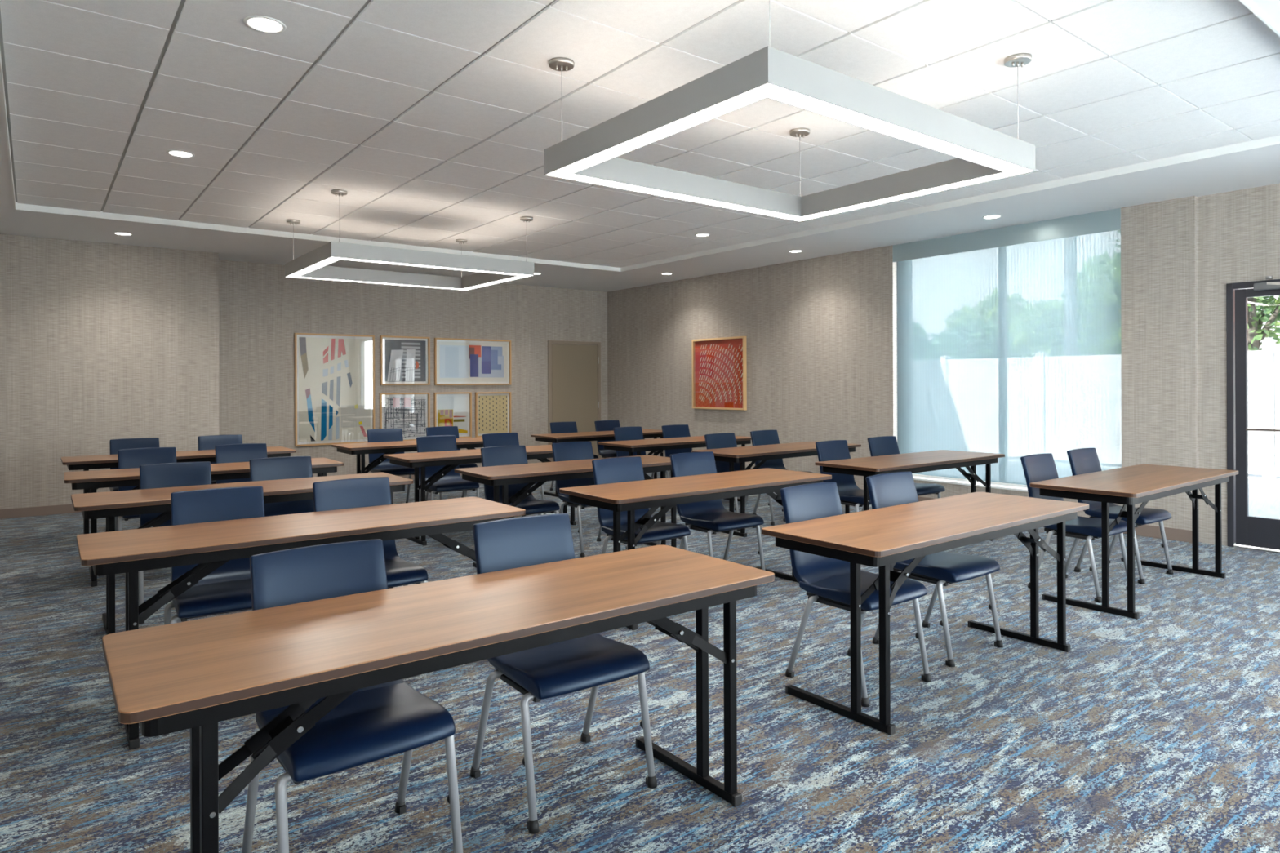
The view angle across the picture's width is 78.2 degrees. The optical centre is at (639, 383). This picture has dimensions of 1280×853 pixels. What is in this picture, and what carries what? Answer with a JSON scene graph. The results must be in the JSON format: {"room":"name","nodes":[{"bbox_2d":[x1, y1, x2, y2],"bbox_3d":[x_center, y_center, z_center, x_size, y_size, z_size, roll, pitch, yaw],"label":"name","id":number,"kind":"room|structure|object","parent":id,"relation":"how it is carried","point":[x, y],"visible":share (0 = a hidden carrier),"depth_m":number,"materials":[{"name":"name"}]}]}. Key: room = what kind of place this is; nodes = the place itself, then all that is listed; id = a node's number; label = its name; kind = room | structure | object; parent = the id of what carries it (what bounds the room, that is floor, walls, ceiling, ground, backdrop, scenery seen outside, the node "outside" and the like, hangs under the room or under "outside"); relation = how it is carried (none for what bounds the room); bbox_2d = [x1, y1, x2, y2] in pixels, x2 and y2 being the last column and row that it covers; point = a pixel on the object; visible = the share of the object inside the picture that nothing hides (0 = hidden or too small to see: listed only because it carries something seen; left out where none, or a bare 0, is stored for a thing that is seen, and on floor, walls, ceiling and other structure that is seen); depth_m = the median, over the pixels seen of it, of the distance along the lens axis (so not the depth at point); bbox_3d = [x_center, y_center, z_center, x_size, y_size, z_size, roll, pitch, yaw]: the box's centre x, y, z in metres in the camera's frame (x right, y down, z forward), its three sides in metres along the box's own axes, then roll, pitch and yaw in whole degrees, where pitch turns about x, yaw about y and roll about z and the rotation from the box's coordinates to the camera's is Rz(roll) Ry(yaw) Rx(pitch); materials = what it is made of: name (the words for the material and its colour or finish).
{"room":"hotel meeting room","nodes":[
{"label":"hotel meeting room","id":0,"kind":"room"},
{"bbox_2d":[0,233,607,509],"bbox_3d":[-4.114,-0.085,10.654,9.770,2.968,0.776,0,0,-38],"label":"wall","id":1,"kind":"structure","parent":0,"point":[100,343],"depth_m":9.24,"materials":[{"name":"beige paint"}]},
{"bbox_2d":[0,473,462,519],"bbox_3d":[-4.066,1.350,10.553,9.314,0.098,0.588,0,0,-38],"label":"baseboard","id":2,"kind":"structure","parent":1,"relation":"attached to","point":[61,508],"depth_m":8.39,"materials":[{"name":"brown"}]},
{"bbox_2d":[294,333,374,446],"bbox_3d":[-4.171,0.081,10.816,1.061,1.512,0.041,0,0,-38],"label":"framed print","id":3,"kind":"object","parent":1,"relation":"attached to","point":[335,373],"visible":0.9,"depth_m":10.80,"materials":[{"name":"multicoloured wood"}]},
{"bbox_2d":[379,392,430,440],"bbox_3d":[-3.397,0.486,11.410,0.733,0.700,0.041,0,0,-38],"label":"framed print","id":4,"kind":"object","parent":1,"relation":"attached to","point":[410,412],"visible":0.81,"depth_m":11.44,"materials":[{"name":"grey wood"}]},
{"bbox_2d":[380,335,430,385],"bbox_3d":[-3.394,-0.329,11.415,0.725,0.705,0.041,0,0,-38],"label":"framed print","id":5,"kind":"object","parent":1,"relation":"attached to","point":[404,360],"visible":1,"depth_m":11.42,"materials":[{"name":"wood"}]},
{"bbox_2d":[433,391,471,438],"bbox_3d":[-2.810,0.482,11.862,0.591,0.695,0.041,0,0,-38],"label":"framed print","id":6,"kind":"object","parent":1,"relation":"attached to","point":[451,409],"visible":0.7,"depth_m":11.89,"materials":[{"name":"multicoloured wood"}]},
{"bbox_2d":[434,337,511,385],"bbox_3d":[-2.540,-0.327,12.072,1.263,0.704,0.041,0,0,-38],"label":"framed print","id":7,"kind":"object","parent":1,"relation":"attached to","point":[457,362],"visible":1,"depth_m":12.06,"materials":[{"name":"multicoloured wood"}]},
{"bbox_2d":[475,391,511,437],"bbox_3d":[-2.278,0.481,12.271,0.603,0.692,0.041,0,0,-38],"label":"framed print","id":8,"kind":"object","parent":1,"relation":"attached to","point":[492,409],"visible":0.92,"depth_m":12.28,"materials":[{"name":"beige paper"}]},
{"bbox_2d":[547,340,600,462],"bbox_3d":[-1.081,0.340,13.200,1.040,2.095,0.037,0,0,-38],"label":"door","id":9,"kind":"structure","parent":1,"relation":"in","point":[574,368],"depth_m":13.21,"materials":[{"name":"brown paint"}]},
{"bbox_2d":[0,0,1279,292],"bbox_3d":[-0.046,-1.710,5.357,9.770,0.250,14.141,0,0,-38],"label":"ceiling","id":10,"kind":"structure","parent":0,"point":[436,120],"depth_m":4.81,"materials":[{"name":"white paint"}]},
{"bbox_2d":[113,231,133,235],"bbox_3d":[-5.394,-1.564,8.228,0.176,0.008,0.176,0,0,-38],"label":"recessed light","id":11,"kind":"object","parent":10,"relation":"in","point":[115,233],"visible":1,"depth_m":8.23,"materials":[{"name":"white"}]},
{"bbox_2d":[166,150,195,157],"bbox_3d":[-3.246,-1.624,5.571,0.176,0.008,0.176,0,0,-38],"label":"recessed light","id":12,"kind":"object","parent":10,"relation":"in","point":[180,153],"visible":1,"depth_m":5.57,"materials":[{"name":"white"}]},
{"bbox_2d":[243,15,286,33],"bbox_3d":[-1.701,-1.630,3.578,0.176,0.008,0.176,0,0,-38],"label":"recessed light","id":13,"kind":"object","parent":10,"relation":"in","point":[262,24],"visible":1,"depth_m":3.57,"materials":[{"name":"white"}]},
{"bbox_2d":[284,189,533,290],"bbox_3d":[-2.284,-1.345,7.810,1.945,0.565,1.618,0,0,-38],"label":"pendant light","id":14,"kind":"object","parent":10,"relation":"hanging from","point":[312,264],"visible":1,"depth_m":7.57,"materials":[{"name":"grey metal"}]},
{"bbox_2d":[287,257,531,289],"bbox_3d":[-2.287,-1.071,7.814,1.933,0.008,1.533,0,0,-38],"label":"diffuser","id":15,"kind":"object","parent":14,"relation":"attached to","point":[303,271],"depth_m":7.69,"materials":[{"name":"white plastic"}]},
{"bbox_2d":[0,0,1279,271],"bbox_3d":[-0.515,-1.611,5.955,6.725,0.068,7.940,0,0,-38],"label":"trim","id":16,"kind":"structure","parent":10,"relation":"attached to","point":[1273,140],"depth_m":7.44,"materials":[{"name":"white paint"}]},
{"bbox_2d":[661,272,672,275],"bbox_3d":[0.391,-1.587,11.391,0.176,0.008,0.176,0,0,-38],"label":"recessed light","id":17,"kind":"object","parent":10,"relation":"in","point":[664,273],"visible":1,"depth_m":11.40,"materials":[{"name":"white"}]},
{"bbox_2d":[694,233,710,236],"bbox_3d":[0.692,-1.640,8.701,0.176,0.008,0.176,0,0,-38],"label":"recessed light","id":18,"kind":"object","parent":10,"relation":"in","point":[698,234],"visible":1,"depth_m":8.71,"materials":[{"name":"white"}]},
{"bbox_2d":[544,0,1035,222],"bbox_3d":[0.755,-1.353,3.997,1.948,0.573,1.558,0,0,-38],"label":"pendant light","id":19,"kind":"object","parent":10,"relation":"hanging from","point":[983,153],"visible":1,"depth_m":3.62,"materials":[{"name":"grey metal"}]},
{"bbox_2d":[546,83,1031,220],"bbox_3d":[0.755,-1.075,3.996,1.933,0.008,1.533,0,0,-38],"label":"diffuser","id":20,"kind":"object","parent":19,"relation":"attached to","point":[1001,165],"depth_m":3.62,"materials":[{"name":"white plastic"}]},
{"bbox_2d":[788,249,803,253],"bbox_3d":[1.876,-1.592,9.489,0.176,0.008,0.176,0,0,-38],"label":"recessed light","id":21,"kind":"object","parent":10,"relation":"in","point":[793,251],"visible":1,"depth_m":9.47,"materials":[{"name":"white"}]},
{"bbox_2d":[982,214,1001,218],"bbox_3d":[3.377,-1.598,7.559,0.176,0.008,0.176,0,0,-38],"label":"recessed light","id":22,"kind":"object","parent":10,"relation":"in","point":[993,216],"visible":1,"depth_m":7.55,"materials":[{"name":"white"}]},
{"bbox_2d":[0,471,1279,852],"bbox_3d":[-0.034,1.483,5.357,9.770,0.200,14.141,0,0,-38],"label":"floor","id":23,"kind":"structure","parent":0,"point":[1158,731],"depth_m":3.10,"materials":[{"name":"carpet"}]},
{"bbox_2d":[105,437,159,532],"bbox_3d":[-4.662,0.963,7.325,0.490,0.882,0.558,0,0,-38],"label":"chair","id":24,"kind":"object","parent":23,"relation":"on","point":[115,445],"visible":0.17,"depth_m":7.49,"materials":[{"name":"blue leather"}]},
{"bbox_2d":[115,447,177,531],"bbox_3d":[-3.808,0.960,6.153,0.490,0.882,0.558,0,0,-38],"label":"chair","id":25,"kind":"object","parent":23,"relation":"on","point":[135,458],"visible":0.23,"depth_m":6.29,"materials":[{"name":"blue leather"}]},
{"bbox_2d":[138,461,211,623],"bbox_3d":[-2.863,0.956,4.918,0.490,0.882,0.558,0,0,-36],"label":"chair","id":26,"kind":"object","parent":23,"relation":"on","point":[182,473],"visible":0.12,"depth_m":5.07,"materials":[{"name":"blue plastic"}]},
{"bbox_2d":[61,446,296,533],"bbox_3d":[-4.229,1.025,7.314,1.829,0.750,0.610,0,0,-38],"label":"table","id":27,"kind":"object","parent":23,"relation":"on","point":[86,463],"visible":0.27,"depth_m":7.01,"materials":[{"name":"brown wood"}]},
{"bbox_2d":[63,457,343,586],"bbox_3d":[-3.299,1.021,6.070,1.829,0.750,0.610,0,0,-36],"label":"table","id":28,"kind":"object","parent":23,"relation":"on","point":[92,480],"visible":0.44,"depth_m":5.70,"materials":[{"name":"brown wood"}]},
{"bbox_2d":[164,486,264,625],"bbox_3d":[-1.909,0.952,3.638,0.490,0.882,0.558,0,0,-35],"label":"chair","id":29,"kind":"object","parent":23,"relation":"on","point":[227,588],"visible":0.38,"depth_m":3.73,"materials":[{"name":"blue leather"}]},
{"bbox_2d":[197,434,242,484],"bbox_3d":[-4.075,0.961,7.753,0.490,0.882,0.558,0,0,-38],"label":"chair","id":30,"kind":"object","parent":23,"relation":"on","point":[205,442],"visible":0.12,"depth_m":7.91,"materials":[{"name":"blue plastic"}]},
{"bbox_2d":[214,443,267,484],"bbox_3d":[-3.253,0.957,6.545,0.490,0.882,0.558,0,0,-38],"label":"chair","id":31,"kind":"object","parent":23,"relation":"on","point":[231,453],"visible":0.11,"depth_m":6.71,"materials":[{"name":"blue plastic"}]},
{"bbox_2d":[71,472,413,635],"bbox_3d":[-2.401,1.018,4.902,1.829,0.750,0.610,0,0,-37],"label":"table","id":32,"kind":"object","parent":23,"relation":"on","point":[109,505],"visible":0.41,"depth_m":4.52,"materials":[{"name":"brown wood"}]},
{"bbox_2d":[249,456,314,516],"bbox_3d":[-2.349,0.954,5.291,0.490,0.882,0.558,0,0,-37],"label":"chair","id":33,"kind":"object","parent":23,"relation":"on","point":[289,467],"visible":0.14,"depth_m":5.46,"materials":[{"name":"blue leather"}]},
{"bbox_2d":[76,497,525,749],"bbox_3d":[-1.476,1.014,3.651,1.829,0.750,0.610,0,0,-37],"label":"table","id":34,"kind":"object","parent":23,"relation":"on","point":[210,545],"visible":0.73,"depth_m":3.35,"materials":[{"name":"brown wood"}]},
{"bbox_2d":[241,538,462,852],"bbox_3d":[-0.844,0.948,2.270,0.490,0.882,0.558,0,0,-39],"label":"chair","id":35,"kind":"object","parent":23,"relation":"on","point":[375,722],"visible":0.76,"depth_m":2.24,"materials":[{"name":"blue leather"}]},
{"bbox_2d":[312,476,428,587],"bbox_3d":[-1.385,0.950,4.015,0.490,0.882,0.558,0,0,-37],"label":"chair","id":36,"kind":"object","parent":23,"relation":"on","point":[351,493],"visible":0.34,"depth_m":4.16,"materials":[{"name":"blue leather"}]},
{"bbox_2d":[366,428,420,502],"bbox_3d":[-2.754,0.955,8.782,0.490,0.882,0.558,0,0,-37],"label":"chair","id":37,"kind":"object","parent":23,"relation":"on","point":[379,435],"visible":0.48,"depth_m":8.88,"materials":[{"name":"blue leather"}]},
{"bbox_2d":[331,436,483,498],"bbox_3d":[-2.361,1.017,8.666,1.829,0.750,0.610,0,0,-38],"label":"table","id":38,"kind":"object","parent":23,"relation":"on","point":[360,450],"visible":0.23,"depth_m":8.20,"materials":[{"name":"brown wood"}]},
{"bbox_2d":[102,544,774,852],"bbox_3d":[-0.453,1.010,2.309,1.829,0.750,0.610,0,0,-37],"label":"table","id":39,"kind":"object","parent":23,"relation":"on","point":[196,675],"visible":1,"depth_m":2.04,"materials":[{"name":"brown wood"}]},
{"bbox_2d":[416,435,479,502],"bbox_3d":[-1.839,0.952,7.509,0.490,0.882,0.558,0,0,-37],"label":"chair","id":40,"kind":"object","parent":23,"relation":"on","point":[452,481],"visible":0.59,"depth_m":7.60,"materials":[{"name":"blue plastic"}]},
{"bbox_2d":[425,426,479,501],"bbox_3d":[-2.203,0.953,9.193,0.490,0.882,0.558,0,0,-38],"label":"chair","id":41,"kind":"object","parent":23,"relation":"on","point":[442,430],"visible":0.19,"depth_m":9.35,"materials":[{"name":"blue plastic"}]},
{"bbox_2d":[383,444,576,545],"bbox_3d":[-1.408,1.014,7.422,1.829,0.750,0.610,0,0,-38],"label":"table","id":42,"kind":"object","parent":23,"relation":"on","point":[451,460],"visible":0.52,"depth_m":6.95,"materials":[{"name":"brown wood"}]},
{"bbox_2d":[482,432,546,516],"bbox_3d":[-1.275,0.949,7.894,0.490,0.882,0.558,0,0,-38],"label":"chair","id":43,"kind":"object","parent":23,"relation":"on","point":[500,439],"visible":0.14,"depth_m":8.06,"materials":[{"name":"blue leather"}]},
{"bbox_2d":[480,445,559,516],"bbox_3d":[-0.949,0.948,6.186,0.490,0.882,0.558,0,0,-38],"label":"chair","id":44,"kind":"object","parent":23,"relation":"on","point":[504,455],"visible":0.41,"depth_m":6.29,"materials":[{"name":"blue leather"}]},
{"bbox_2d":[470,513,657,834],"bbox_3d":[-0.292,0.946,2.773,0.490,0.882,0.558,0,0,-36],"label":"chair","id":45,"kind":"object","parent":23,"relation":"on","point":[539,673],"visible":0.7,"depth_m":2.71,"materials":[{"name":"blue leather"}]},
{"bbox_2d":[454,454,676,568],"bbox_3d":[-0.477,1.010,6.189,1.829,0.750,0.610,0,0,-37],"label":"table","id":46,"kind":"object","parent":23,"relation":"on","point":[504,476],"visible":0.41,"depth_m":5.81,"materials":[{"name":"brown wood"}]},
{"bbox_2d":[550,422,598,490],"bbox_3d":[-0.859,0.948,10.226,0.490,0.882,0.558,0,0,-38],"label":"chair","id":47,"kind":"object","parent":23,"relation":"on","point":[555,427],"visible":0.15,"depth_m":10.39,"materials":[{"name":"blue plastic"}]},
{"bbox_2d":[551,441,626,557],"bbox_3d":[-0.431,0.946,6.626,0.490,0.882,0.558,0,0,-38],"label":"chair","id":48,"kind":"object","parent":23,"relation":"on","point":[570,451],"visible":0.43,"depth_m":6.74,"materials":[{"name":"blue leather"}]},
{"bbox_2d":[530,429,663,497],"bbox_3d":[-0.460,1.010,10.140,1.829,0.750,0.610,0,0,-37],"label":"table","id":49,"kind":"object","parent":23,"relation":"on","point":[599,435],"visible":0.32,"depth_m":9.78,"materials":[{"name":"brown wood"}]},
{"bbox_2d":[594,420,620,457],"bbox_3d":[-0.298,0.946,10.610,0.490,0.882,0.558,0,0,-37],"label":"chair","id":50,"kind":"object","parent":23,"relation":"on","point":[600,425],"visible":0.32,"depth_m":10.71,"materials":[{"name":"blue plastic"}]},
{"bbox_2d":[591,456,690,554],"bbox_3d":[-0.002,0.944,5.156,0.490,0.882,0.558,0,0,-37],"label":"chair","id":51,"kind":"object","parent":23,"relation":"on","point":[618,469],"visible":0.52,"depth_m":5.22,"materials":[{"name":"blue leather"}]},
{"bbox_2d":[613,426,668,478],"bbox_3d":[0.015,0.944,8.989,0.490,0.882,0.558,0,0,-38],"label":"chair","id":52,"kind":"object","parent":23,"relation":"on","point":[633,433],"visible":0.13,"depth_m":9.15,"materials":[{"name":"blue plastic"}]},
{"bbox_2d":[598,435,751,502],"bbox_3d":[0.453,1.006,8.843,1.829,0.750,0.610,0,0,-38],"label":"table","id":53,"kind":"object","parent":23,"relation":"on","point":[660,445],"visible":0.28,"depth_m":8.47,"materials":[{"name":"brown wood"}]},
{"bbox_2d":[661,424,692,477],"bbox_3d":[0.575,0.942,9.344,0.490,0.882,0.558,0,0,-35],"label":"chair","id":54,"kind":"object","parent":23,"relation":"on","point":[676,430],"visible":0.16,"depth_m":9.51,"materials":[{"name":"blue plastic"}]},
{"bbox_2d":[559,467,831,630],"bbox_3d":[0.416,1.006,5.077,1.829,0.750,0.610,0,0,-37],"label":"table","id":55,"kind":"object","parent":23,"relation":"on","point":[628,496],"visible":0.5,"depth_m":4.74,"materials":[{"name":"brown wood"}]},
{"bbox_2d":[670,451,765,570],"bbox_3d":[0.532,0.942,5.536,0.490,0.882,0.558,0,0,-36],"label":"chair","id":56,"kind":"object","parent":23,"relation":"on","point":[709,517],"visible":0.72,"depth_m":5.57,"materials":[{"name":"blue plastic"}]},
{"bbox_2d":[704,432,774,531],"bbox_3d":[0.958,0.941,7.711,0.490,0.882,0.558,0,0,-38],"label":"chair","id":57,"kind":"object","parent":23,"relation":"on","point":[726,440],"visible":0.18,"depth_m":7.85,"materials":[{"name":"blue plastic"}]},
{"bbox_2d":[691,441,861,537],"bbox_3d":[1.376,1.003,7.734,1.829,0.750,0.610,0,0,-39],"label":"table","id":58,"kind":"object","parent":23,"relation":"on","point":[741,455],"visible":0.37,"depth_m":7.33,"materials":[{"name":"brown wood"}]},
{"bbox_2d":[750,430,812,521],"bbox_3d":[1.479,0.939,8.203,0.490,0.882,0.558,0,0,-38],"label":"chair","id":59,"kind":"object","parent":23,"relation":"on","point":[758,437],"visible":0.25,"depth_m":8.35,"materials":[{"name":"blue plastic"}]},
{"bbox_2d":[815,440,871,512],"bbox_3d":[1.822,0.937,6.664,0.490,0.882,0.558,0,0,-37],"label":"chair","id":60,"kind":"object","parent":23,"relation":"on","point":[850,494],"visible":0.51,"depth_m":6.78,"materials":[{"name":"blue plastic"}]},
{"bbox_2d":[779,482,931,706],"bbox_3d":[0.994,0.940,3.709,0.490,0.882,0.558,0,0,-37],"label":"chair","id":61,"kind":"object","parent":23,"relation":"on","point":[825,580],"visible":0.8,"depth_m":3.71,"materials":[{"name":"blue leather"}]},
{"bbox_2d":[867,435,945,498],"bbox_3d":[2.411,0.935,7.156,0.490,0.882,0.558,0,0,-36],"label":"chair","id":62,"kind":"object","parent":23,"relation":"on","point":[884,445],"visible":0.26,"depth_m":7.26,"materials":[{"name":"blue plastic"}]},
{"bbox_2d":[814,449,1004,541],"bbox_3d":[2.298,0.999,6.594,1.829,0.750,0.610,0,0,-37],"label":"table","id":63,"kind":"object","parent":23,"relation":"on","point":[932,460],"visible":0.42,"depth_m":6.42,"materials":[{"name":"brown wood"}]},
{"bbox_2d":[761,492,1088,735],"bbox_3d":[1.428,1.002,3.755,1.829,0.750,0.610,0,0,-38],"label":"table","id":64,"kind":"object","parent":23,"relation":"on","point":[882,538],"visible":1,"depth_m":3.41,"materials":[{"name":"brown wood"}]},
{"bbox_2d":[866,471,1003,666],"bbox_3d":[1.542,0.938,4.175,0.490,0.882,0.558,0,0,-38],"label":"chair","id":65,"kind":"object","parent":23,"relation":"on","point":[941,569],"visible":0.66,"depth_m":4.11,"materials":[{"name":"blue leather"}]},
{"bbox_2d":[1020,453,1127,602],"bbox_3d":[2.913,0.933,5.280,0.490,0.882,0.558,0,0,-37],"label":"chair","id":66,"kind":"object","parent":23,"relation":"on","point":[1036,467],"visible":0.51,"depth_m":5.24,"materials":[{"name":"blue leather"}]},
{"bbox_2d":[1066,448,1173,584],"bbox_3d":[3.471,0.931,5.721,0.490,0.882,0.558,0,0,-36],"label":"chair","id":67,"kind":"object","parent":23,"relation":"on","point":[1082,460],"visible":0.68,"depth_m":5.69,"materials":[{"name":"blue leather"}]},
{"bbox_2d":[1029,464,1238,619],"bbox_3d":[3.335,0.995,5.249,1.829,0.750,0.610,0,0,-38],"label":"table","id":68,"kind":"object","parent":23,"relation":"on","point":[1128,486],"visible":0.92,"depth_m":4.90,"materials":[{"name":"brown wood"}]},
{"bbox_2d":[607,183,1279,546],"bbox_3d":[3.792,-0.116,8.178,0.256,2.968,13.941,0,0,-38],"label":"wall","id":69,"kind":"structure","parent":0,"point":[820,333],"depth_m":9.32,"materials":[{"name":"beige paint"}]},
{"bbox_2d":[691,336,746,410],"bbox_3d":[1.132,-0.141,11.377,0.051,1.030,1.095,0,0,-38],"label":"framed print","id":70,"kind":"object","parent":69,"relation":"attached to","point":[719,365],"visible":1,"depth_m":11.38,"materials":[{"name":"red paper"}]},
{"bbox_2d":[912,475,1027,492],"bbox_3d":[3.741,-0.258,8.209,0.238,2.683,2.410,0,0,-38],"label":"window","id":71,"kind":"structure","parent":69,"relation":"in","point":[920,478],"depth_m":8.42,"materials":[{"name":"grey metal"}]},
{"bbox_2d":[892,208,1121,488],"bbox_3d":[3.688,-0.275,8.165,0.084,2.647,2.405,0,0,-38],"label":"window","id":72,"kind":"structure","parent":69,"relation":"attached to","point":[1009,337],"depth_m":8.00,"materials":[{"name":"white"}]},
{"bbox_2d":[862,488,1191,542],"bbox_3d":[2.096,1.322,10.170,0.012,0.105,8.686,0,0,-38],"label":"baseboard","id":73,"kind":"structure","parent":69,"relation":"attached to","point":[1172,534],"depth_m":6.93,"materials":[{"name":"brown wood"}]},
{"bbox_2d":[1226,275,1279,553],"bbox_3d":[5.492,0.249,5.841,0.313,2.225,1.905,0,0,-38],"label":"door","id":74,"kind":"structure","parent":69,"relation":"in","point":[1252,308],"depth_m":6.50,"materials":[{"name":"brown metal"}]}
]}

